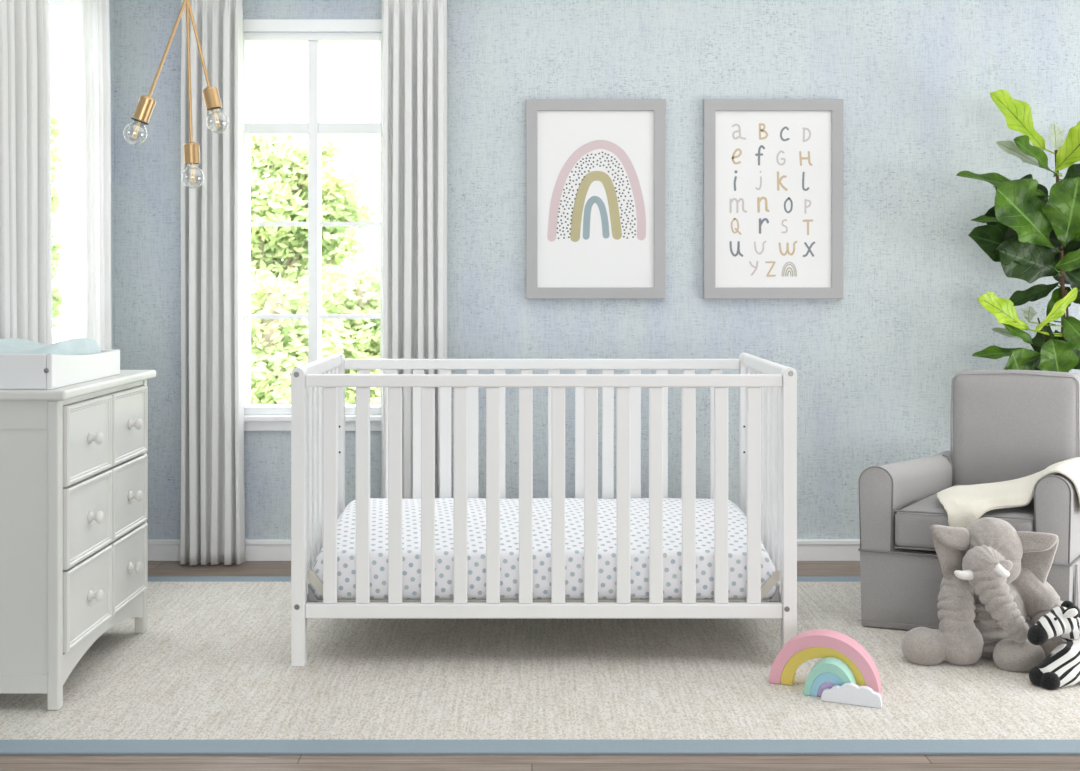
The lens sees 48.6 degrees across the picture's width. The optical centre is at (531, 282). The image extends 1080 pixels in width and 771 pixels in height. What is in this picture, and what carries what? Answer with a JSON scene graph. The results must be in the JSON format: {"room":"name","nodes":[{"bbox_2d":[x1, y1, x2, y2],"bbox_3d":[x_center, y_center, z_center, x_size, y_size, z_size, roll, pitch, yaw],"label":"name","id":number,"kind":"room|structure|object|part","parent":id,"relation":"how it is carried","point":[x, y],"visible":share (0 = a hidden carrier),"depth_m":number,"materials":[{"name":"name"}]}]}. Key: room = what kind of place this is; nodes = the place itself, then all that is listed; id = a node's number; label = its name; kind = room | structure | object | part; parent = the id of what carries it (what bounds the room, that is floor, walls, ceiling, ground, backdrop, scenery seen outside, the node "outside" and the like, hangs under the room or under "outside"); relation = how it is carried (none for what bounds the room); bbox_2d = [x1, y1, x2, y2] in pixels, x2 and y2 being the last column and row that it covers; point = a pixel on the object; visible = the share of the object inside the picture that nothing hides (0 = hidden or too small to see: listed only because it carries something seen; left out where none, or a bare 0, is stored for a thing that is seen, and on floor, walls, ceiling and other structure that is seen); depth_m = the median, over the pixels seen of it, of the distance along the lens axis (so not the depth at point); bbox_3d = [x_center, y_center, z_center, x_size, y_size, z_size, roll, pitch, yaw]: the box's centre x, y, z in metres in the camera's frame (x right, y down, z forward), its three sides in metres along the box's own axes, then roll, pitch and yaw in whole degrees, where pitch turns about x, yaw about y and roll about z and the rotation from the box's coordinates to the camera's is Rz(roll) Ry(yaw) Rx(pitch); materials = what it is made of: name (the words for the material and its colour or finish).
{"room":"children's room","nodes":[
{"label":"children's room","id":0,"kind":"room"},
{"bbox_2d":[62,0,114,349],"bbox_3d":[-1.633,-0.170,-0.210,0.075,2.460,9.580,0,0,0],"label":"wall","id":1,"kind":"structure","parent":0,"point":[111,2],"depth_m":4.55,"materials":[{"name":"paint"}]},
{"bbox_2d":[48,0,68,339],"bbox_3d":[-1.609,-0.220,3.980,0.106,1.569,0.680,0,0,0],"label":"window","id":2,"kind":"structure","parent":1,"relation":"in","point":[58,8],"depth_m":4.24,"materials":[{"name":"white wood"}]},
{"bbox_3d":[-1.550,-1.116,3.790,0.093,0.036,1.200,0,0,0],"label":"curtain rod","id":3,"kind":"object","parent":1,"relation":"attached to","visible":0},
{"bbox_2d":[0,0,52,344],"bbox_3d":[-1.523,-0.026,3.492,0.075,2.157,0.527,0,0,0],"label":"curtain","id":4,"kind":"object","parent":3,"relation":"hanging from","point":[26,300],"visible":0.48,"depth_m":3.53,"materials":[{"name":"white fabric"}]},
{"bbox_2d":[67,0,111,349],"bbox_3d":[-1.520,-0.026,4.141,0.073,2.157,0.334,0,0,0],"label":"curtain","id":5,"kind":"object","parent":3,"relation":"hanging from","point":[89,79],"visible":0.59,"depth_m":4.05,"materials":[{"name":"white fabric"}]},
{"bbox_2d":[0,561,1079,770],"bbox_3d":[0.852,1.120,-0.210,5.216,0.120,9.900,0,0,0],"label":"floor","id":6,"kind":"structure","parent":0,"point":[155,568],"depth_m":2.65,"materials":[{"name":"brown wood"}]},
{"bbox_2d":[0,576,1079,754],"bbox_3d":[0.550,1.057,3.494,4.100,0.006,1.612,0,0,0],"label":"area rug","id":7,"kind":"object","parent":6,"relation":"on","point":[211,672],"visible":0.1,"depth_m":3.10,"materials":[{"name":"beige carpet"}]},
{"bbox_2d":[0,370,155,709],"bbox_3d":[-1.294,0.659,3.289,0.343,0.790,0.717,0,0,0],"label":"dresser","id":8,"kind":"object","parent":7,"relation":"on","point":[74,458],"visible":0.97,"depth_m":2.98,"materials":[{"name":"white wood"}]},
{"bbox_3d":[-1.180,0.671,2.962,0.030,0.764,0.030,0,0,0],"label":"leg","id":9,"kind":"part","parent":8,"relation":"part of","materials":[{"name":"white wood"}]},
{"bbox_2d":[0,350,119,389],"bbox_3d":[-1.323,0.220,3.207,0.270,0.088,0.496,0,0,0],"label":"tray","id":10,"kind":"object","parent":8,"relation":"on","point":[17,371],"visible":0.88,"depth_m":2.97,"materials":[{"name":"wood"}]},
{"bbox_3d":[-1.323,0.220,2.969,0.241,0.088,0.014,0,0,0],"label":"panel","id":11,"kind":"part","parent":10,"relation":"part of","materials":[{"name":"white wood"}]},
{"bbox_2d":[0,338,100,354],"bbox_3d":[-1.325,0.202,3.215,0.236,0.105,0.430,0,0,0],"label":"changing pad","id":12,"kind":"object","parent":10,"relation":"in","point":[79,346],"visible":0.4,"depth_m":3.17,"materials":[{"name":"fabric"}]},
{"bbox_3d":[-1.195,0.220,3.208,0.014,0.088,0.493,0,0,0],"label":"panel","id":13,"kind":"part","parent":10,"relation":"part of","materials":[{"name":"white wood"}]},
{"bbox_3d":[-1.165,0.820,3.135,0.024,0.200,0.313,0,0,0],"label":"drawer","id":14,"kind":"part","parent":8,"relation":"part of","materials":[{"name":"white wood"}]},
{"bbox_3d":[-1.165,0.614,3.135,0.024,0.200,0.313,0,0,0],"label":"drawer","id":15,"kind":"part","parent":8,"relation":"part of","materials":[{"name":"white wood"}]},
{"bbox_3d":[-1.165,0.407,3.135,0.024,0.200,0.313,0,0,0],"label":"drawer","id":16,"kind":"part","parent":8,"relation":"part of","materials":[{"name":"white wood"}]},
{"bbox_3d":[-1.141,0.820,3.135,0.036,0.032,0.032,0,0,0],"label":"knob","id":17,"kind":"part","parent":8,"relation":"part of","materials":[{"name":"white wood"}]},
{"bbox_3d":[-1.141,0.614,3.135,0.036,0.032,0.032,0,0,0],"label":"knob","id":18,"kind":"part","parent":8,"relation":"part of","materials":[{"name":"white wood"}]},
{"bbox_3d":[-1.141,0.407,3.135,0.036,0.032,0.032,0,0,0],"label":"knob","id":19,"kind":"part","parent":8,"relation":"part of","materials":[{"name":"white wood"}]},
{"bbox_3d":[-1.165,0.614,3.449,0.024,0.200,0.291,0,0,0],"label":"drawer","id":20,"kind":"part","parent":8,"relation":"part of","materials":[{"name":"white wood"}]},
{"bbox_3d":[-1.165,0.407,3.449,0.024,0.200,0.291,0,0,0],"label":"drawer","id":21,"kind":"part","parent":8,"relation":"part of","materials":[{"name":"white wood"}]},
{"bbox_3d":[-1.165,0.820,3.449,0.024,0.200,0.291,0,0,0],"label":"drawer","id":22,"kind":"part","parent":8,"relation":"part of","materials":[{"name":"white wood"}]},
{"bbox_3d":[-1.141,0.820,3.449,0.036,0.032,0.032,0,0,0],"label":"knob","id":23,"kind":"part","parent":8,"relation":"part of","materials":[{"name":"white wood"}]},
{"bbox_3d":[-1.141,0.614,3.449,0.036,0.032,0.032,0,0,0],"label":"knob","id":24,"kind":"part","parent":8,"relation":"part of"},
{"bbox_3d":[-1.141,0.407,3.449,0.036,0.032,0.032,0,0,0],"label":"knob","id":25,"kind":"part","parent":8,"relation":"part of","materials":[{"name":"white wood"}]},
{"bbox_3d":[-1.180,0.671,3.611,0.030,0.764,0.030,0,0,0],"label":"leg","id":26,"kind":"part","parent":8,"relation":"part of","materials":[{"name":"white wood"}]},
{"bbox_2d":[291,352,796,666],"bbox_3d":[0.033,0.643,3.642,1.389,0.822,0.717,0,0,0],"label":"crib","id":27,"kind":"object","parent":7,"relation":"on","point":[767,389],"visible":0.9,"depth_m":3.30,"materials":[{"name":"wood"}]},
{"bbox_3d":[-0.643,0.643,3.305,0.037,0.822,0.040,0,0,0],"label":"leg","id":28,"kind":"part","parent":27,"relation":"part of","materials":[{"name":"white wood"}]},
{"bbox_3d":[-0.643,0.254,3.643,0.026,0.040,0.634,0,0,0],"label":"rail","id":29,"kind":"part","parent":27,"relation":"part of","materials":[{"name":"white wood"}]},
{"bbox_3d":[-0.643,0.643,3.980,0.037,0.822,0.040,0,0,0],"label":"leg","id":30,"kind":"part","parent":27,"relation":"part of","materials":[{"name":"white wood"}]},
{"bbox_3d":[0.033,0.270,3.981,1.314,0.034,0.026,0,0,0],"label":"rail","id":31,"kind":"part","parent":27,"relation":"part of","materials":[{"name":"white wood"}]},
{"bbox_2d":[312,498,774,598],"bbox_3d":[0.033,0.792,3.643,1.295,0.182,0.615,0,0,0],"label":"mattress","id":32,"kind":"object","parent":27,"relation":"on","point":[476,507],"visible":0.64,"depth_m":3.35,"materials":[{"name":"fabric"}]},
{"bbox_3d":[0.033,0.270,3.304,1.314,0.034,0.026,0,0,0],"label":"rail","id":33,"kind":"part","parent":27,"relation":"part of","materials":[{"name":"white wood"}]},
{"bbox_3d":[0.033,0.904,3.304,1.314,0.040,0.026,0,0,0],"label":"rail","id":34,"kind":"part","parent":27,"relation":"part of","materials":[{"name":"white wood"}]},
{"bbox_3d":[0.709,0.643,3.980,0.037,0.822,0.040,0,0,0],"label":"leg","id":35,"kind":"part","parent":27,"relation":"part of","materials":[{"name":"white wood"}]},
{"bbox_3d":[0.709,0.254,3.643,0.026,0.040,0.634,0,0,0],"label":"rail","id":36,"kind":"part","parent":27,"relation":"part of","materials":[{"name":"white wood"}]},
{"bbox_3d":[0.709,0.643,3.305,0.037,0.822,0.040,0,0,0],"label":"leg","id":37,"kind":"part","parent":27,"relation":"part of","materials":[{"name":"white wood"}]},
{"bbox_2d":[781,647,865,685],"bbox_3d":[0.765,0.998,3.127,0.220,0.110,0.057,0,0,22],"label":"arch","id":38,"kind":"object","parent":7,"relation":"on","point":[789,671],"visible":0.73,"depth_m":3.11,"materials":[{"name":"yellow wood"}]},
{"bbox_2d":[769,629,880,693],"bbox_3d":[0.765,0.983,3.128,0.280,0.140,0.060,0,0,22],"label":"arch","id":39,"kind":"object","parent":7,"relation":"on","point":[844,644],"visible":0.94,"depth_m":3.10,"materials":[{"name":"pink wood"}]},
{"bbox_2d":[818,682,834,696],"bbox_3d":[0.764,1.033,3.062,0.059,0.041,0.054,0,0,22],"label":"arch","id":40,"kind":"object","parent":7,"relation":"on","point":[827,685],"visible":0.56,"depth_m":3.04,"materials":[{"name":"purple wood"}]},
{"bbox_2d":[810,672,843,695],"bbox_3d":[0.764,1.021,3.062,0.094,0.065,0.055,0,0,22],"label":"arch","id":41,"kind":"object","parent":7,"relation":"on","point":[822,678],"visible":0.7,"depth_m":3.04,"materials":[{"name":"blue wood"}]},
{"bbox_2d":[804,657,856,695],"bbox_3d":[0.764,1.009,3.061,0.128,0.088,0.056,0,0,22],"label":"arch","id":42,"kind":"object","parent":7,"relation":"on","point":[833,665],"visible":0.91,"depth_m":3.05,"materials":[{"name":"green wood"}]},
{"bbox_2d":[821,683,881,707],"bbox_3d":[0.801,1.029,3.001,0.146,0.048,0.020,0,0,22],"label":"cloud","id":43,"kind":"object","parent":7,"relation":"on","point":[847,693],"visible":1,"depth_m":2.99,"materials":[{"name":"white wood"}]},
{"bbox_2d":[858,370,1079,629],"bbox_3d":[1.497,0.676,3.865,0.581,0.755,0.912,0,0,36],"label":"armchair","id":44,"kind":"object","parent":7,"relation":"on","point":[1006,425],"visible":0.77,"depth_m":3.68,"materials":[{"name":"grey fabric"}]},
{"bbox_3d":[1.267,0.690,3.952,0.094,0.255,0.773,0,0,36],"label":"armrest","id":45,"kind":"part","parent":44,"relation":"part of","materials":[{"name":"grey fabric"}]},
{"bbox_2d":[895,485,1034,548],"bbox_3d":[1.455,0.747,3.804,0.381,0.143,0.702,0,0,36],"label":"seat cushion","id":46,"kind":"object","parent":44,"relation":"on","point":[920,508],"depth_m":3.61,"materials":[{"name":"grey fabric"}]},
{"bbox_2d":[937,457,1079,528],"bbox_3d":[1.524,0.641,3.683,0.558,0.201,0.373,0,0,9],"label":"throw blanket","id":47,"kind":"object","parent":44,"relation":"on","point":[964,505],"visible":0.98,"depth_m":3.57,"materials":[{"name":"beige fabric"}]},
{"bbox_3d":[1.668,0.559,4.105,0.426,0.521,0.132,0,0,20],"label":"backrest","id":48,"kind":"part","parent":44,"relation":"part of","materials":[{"name":"grey fabric"}]},
{"bbox_3d":[1.732,0.690,3.782,0.092,0.255,0.773,0,0,36],"label":"armrest","id":49,"kind":"part","parent":44,"relation":"part of","materials":[{"name":"grey fabric"}]},
{"bbox_2d":[902,517,1063,671],"bbox_3d":[1.286,0.860,3.350,0.460,0.387,0.294,0,0,-32],"label":"elephant","id":50,"kind":"object","parent":7,"relation":"on","point":[995,574],"visible":0.91,"depth_m":3.33},
{"bbox_2d":[1027,601,1079,689],"bbox_3d":[1.534,0.949,3.210,0.482,0.209,0.182,0,0,-8],"label":"zebra","id":51,"kind":"object","parent":7,"relation":"on","point":[1060,668],"visible":1,"depth_m":3.13},
{"bbox_2d":[956,89,1079,371],"bbox_3d":[1.879,0.186,4.335,0.744,1.746,0.388,0,0,0],"label":"fig","id":52,"kind":"object","parent":6,"relation":"on","point":[1033,236],"visible":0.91,"depth_m":4.25,"materials":[{"name":"plant"}]},
{"bbox_3d":[1.909,0.192,4.332,0.189,1.340,0.069,0,0,-38],"label":"stem","id":53,"kind":"part","parent":52,"relation":"part of","materials":[{"name":"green plant"}]},
{"bbox_2d":[115,0,1079,538],"bbox_3d":[0.852,-0.170,4.660,5.216,2.460,0.160,0,0,0],"label":"wall","id":54,"kind":"structure","parent":0,"point":[876,365],"depth_m":4.58,"materials":[{"name":"paint"}]},
{"bbox_2d":[243,19,381,430],"bbox_3d":[-0.840,-0.220,4.610,0.680,1.569,0.140,0,0,0],"label":"window","id":55,"kind":"structure","parent":54,"relation":"in","point":[314,33],"depth_m":4.59,"materials":[{"name":"white wood"}]},
{"bbox_3d":[-0.840,-0.250,4.570,0.660,1.509,0.020,0,0,0],"label":"casing","id":56,"kind":"part","parent":55,"relation":"part of","materials":[{"name":"white wood"}]},
{"bbox_3d":[-0.840,0.534,4.570,0.680,0.060,0.060,0,0,0],"label":"sill","id":57,"kind":"part","parent":55,"relation":"part of","materials":[{"name":"white wood"}]},
{"bbox_2d":[148,539,859,560],"bbox_3d":[0.862,1.020,4.569,4.876,0.080,0.021,0,0,0],"label":"baseboard","id":58,"kind":"structure","parent":54,"relation":"attached to","point":[158,549],"depth_m":4.56,"materials":[{"name":"white wood"}]},
{"bbox_2d":[526,99,664,298],"bbox_3d":[0.242,-0.319,4.564,0.530,0.760,0.027,0,0,0],"label":"framed print","id":59,"kind":"object","parent":54,"relation":"attached to","point":[595,168],"visible":1,"depth_m":4.56,"materials":[{"name":"white paper"}]},
{"bbox_2d":[703,99,842,298],"bbox_3d":[0.919,-0.319,4.564,0.530,0.760,0.027,0,0,0],"label":"framed print","id":60,"kind":"object","parent":54,"relation":"attached to","point":[773,168],"visible":1,"depth_m":4.56,"materials":[{"name":"white paper"}]},
{"bbox_3d":[-0.824,-1.116,4.529,1.168,0.036,0.103,0,0,0],"label":"curtain rod","id":61,"kind":"object","parent":54,"relation":"attached to","visible":0},
{"bbox_2d":[180,0,244,564],"bbox_3d":[-1.204,-0.026,4.498,0.245,2.157,0.082,0,0,0],"label":"curtain","id":62,"kind":"object","parent":61,"relation":"hanging from","point":[212,529],"visible":0.97,"depth_m":4.48,"materials":[{"name":"white fabric"}]},
{"bbox_2d":[381,0,446,498],"bbox_3d":[-0.442,-0.026,4.497,0.259,2.157,0.073,0,0,0],"label":"curtain","id":63,"kind":"object","parent":61,"relation":"hanging from","point":[414,32],"visible":0.7,"depth_m":4.48,"materials":[{"name":"white fabric"}]},
{"bbox_3d":[0.852,-1.475,-0.210,5.216,0.150,9.900,0,0,0],"label":"ceiling","id":64,"kind":"structure","parent":0,"visible":0},
{"bbox_2d":[123,0,228,188],"bbox_3d":[-0.971,-0.831,3.274,0.274,1.139,0.124,0,0,-14],"label":"pendant light","id":65,"kind":"object","parent":64,"relation":"hanging from","point":[146,103],"visible":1,"depth_m":3.29,"materials":[{"name":"gold metal"}]},
{"bbox_2d":[131,95,155,124],"bbox_3d":[-1.045,-0.465,3.220,0.065,0.081,0.047,0,0,0],"label":"socket","id":66,"kind":"object","parent":65,"relation":"attached to","point":[145,106],"depth_m":3.20,"materials":[{"name":"gold metal"}]},
{"bbox_3d":[-0.988,-0.642,3.250,0.112,0.287,0.009,0,0,-35],"label":"rod","id":67,"kind":"part","parent":65,"relation":"part of","materials":[{"name":"gold metal"}]},
{"bbox_3d":[-0.944,-0.586,3.295,0.009,0.398,0.039,0,0,6],"label":"rod","id":68,"kind":"part","parent":65,"relation":"part of","materials":[{"name":"gold metal"}]},
{"bbox_2d":[183,142,199,164],"bbox_3d":[-0.941,-0.360,3.310,0.045,0.062,0.042,0,0,0],"label":"socket","id":69,"kind":"object","parent":65,"relation":"attached to","point":[191,149],"depth_m":3.29,"materials":[{"name":"gold metal"}]},
{"bbox_3d":[-0.921,-0.664,3.305,0.009,0.244,0.078,0,0,44],"label":"rod","id":70,"kind":"part","parent":65,"relation":"part of","materials":[{"name":"gold metal"}]},
{"bbox_2d":[202,86,221,110],"bbox_3d":[-0.890,-0.514,3.330,0.053,0.067,0.042,0,0,0],"label":"socket","id":71,"kind":"object","parent":65,"relation":"attached to","point":[211,97],"depth_m":3.31,"materials":[{"name":"gold metal"}]},
{"label":"outside","id":72,"kind":"structure","parent":0,"visible":0},
{"bbox_3d":[0.000,2.260,25.500,60.000,0.295,40.000,0,0,0],"label":"ground","id":73,"kind":"structure","parent":72,"visible":0},
{"bbox_2d":[51,116,62,327],"bbox_3d":[-6.096,0.274,13.450,1.508,4.593,1.268,0,0,24],"label":"tree","id":74,"kind":"object","parent":73,"relation":"on","point":[57,297],"visible":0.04,"depth_m":13.53,"materials":[{"name":"green plant"}]},
{"bbox_2d":[251,267,347,403],"bbox_3d":[-1.976,1.218,9.458,1.118,2.705,1.263,0,0,0],"label":"bush","id":75,"kind":"object","parent":73,"relation":"on","point":[272,362],"visible":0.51,"depth_m":9.42,"materials":[{"name":"green plant"}]},
{"bbox_2d":[251,136,377,336],"bbox_3d":[-2.781,0.479,12.154,2.442,4.183,1.780,0,0,0],"label":"tree","id":76,"kind":"object","parent":73,"relation":"on","point":[279,176],"visible":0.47,"depth_m":11.86,"materials":[{"name":"green plant"}]},
{"bbox_2d":[298,261,379,403],"bbox_3d":[-1.441,1.181,10.501,1.520,2.778,1.153,0,0,27],"label":"bush","id":77,"kind":"object","parent":73,"relation":"on","point":[342,294],"visible":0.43,"depth_m":10.35,"materials":[{"name":"green plant"}]}
]}

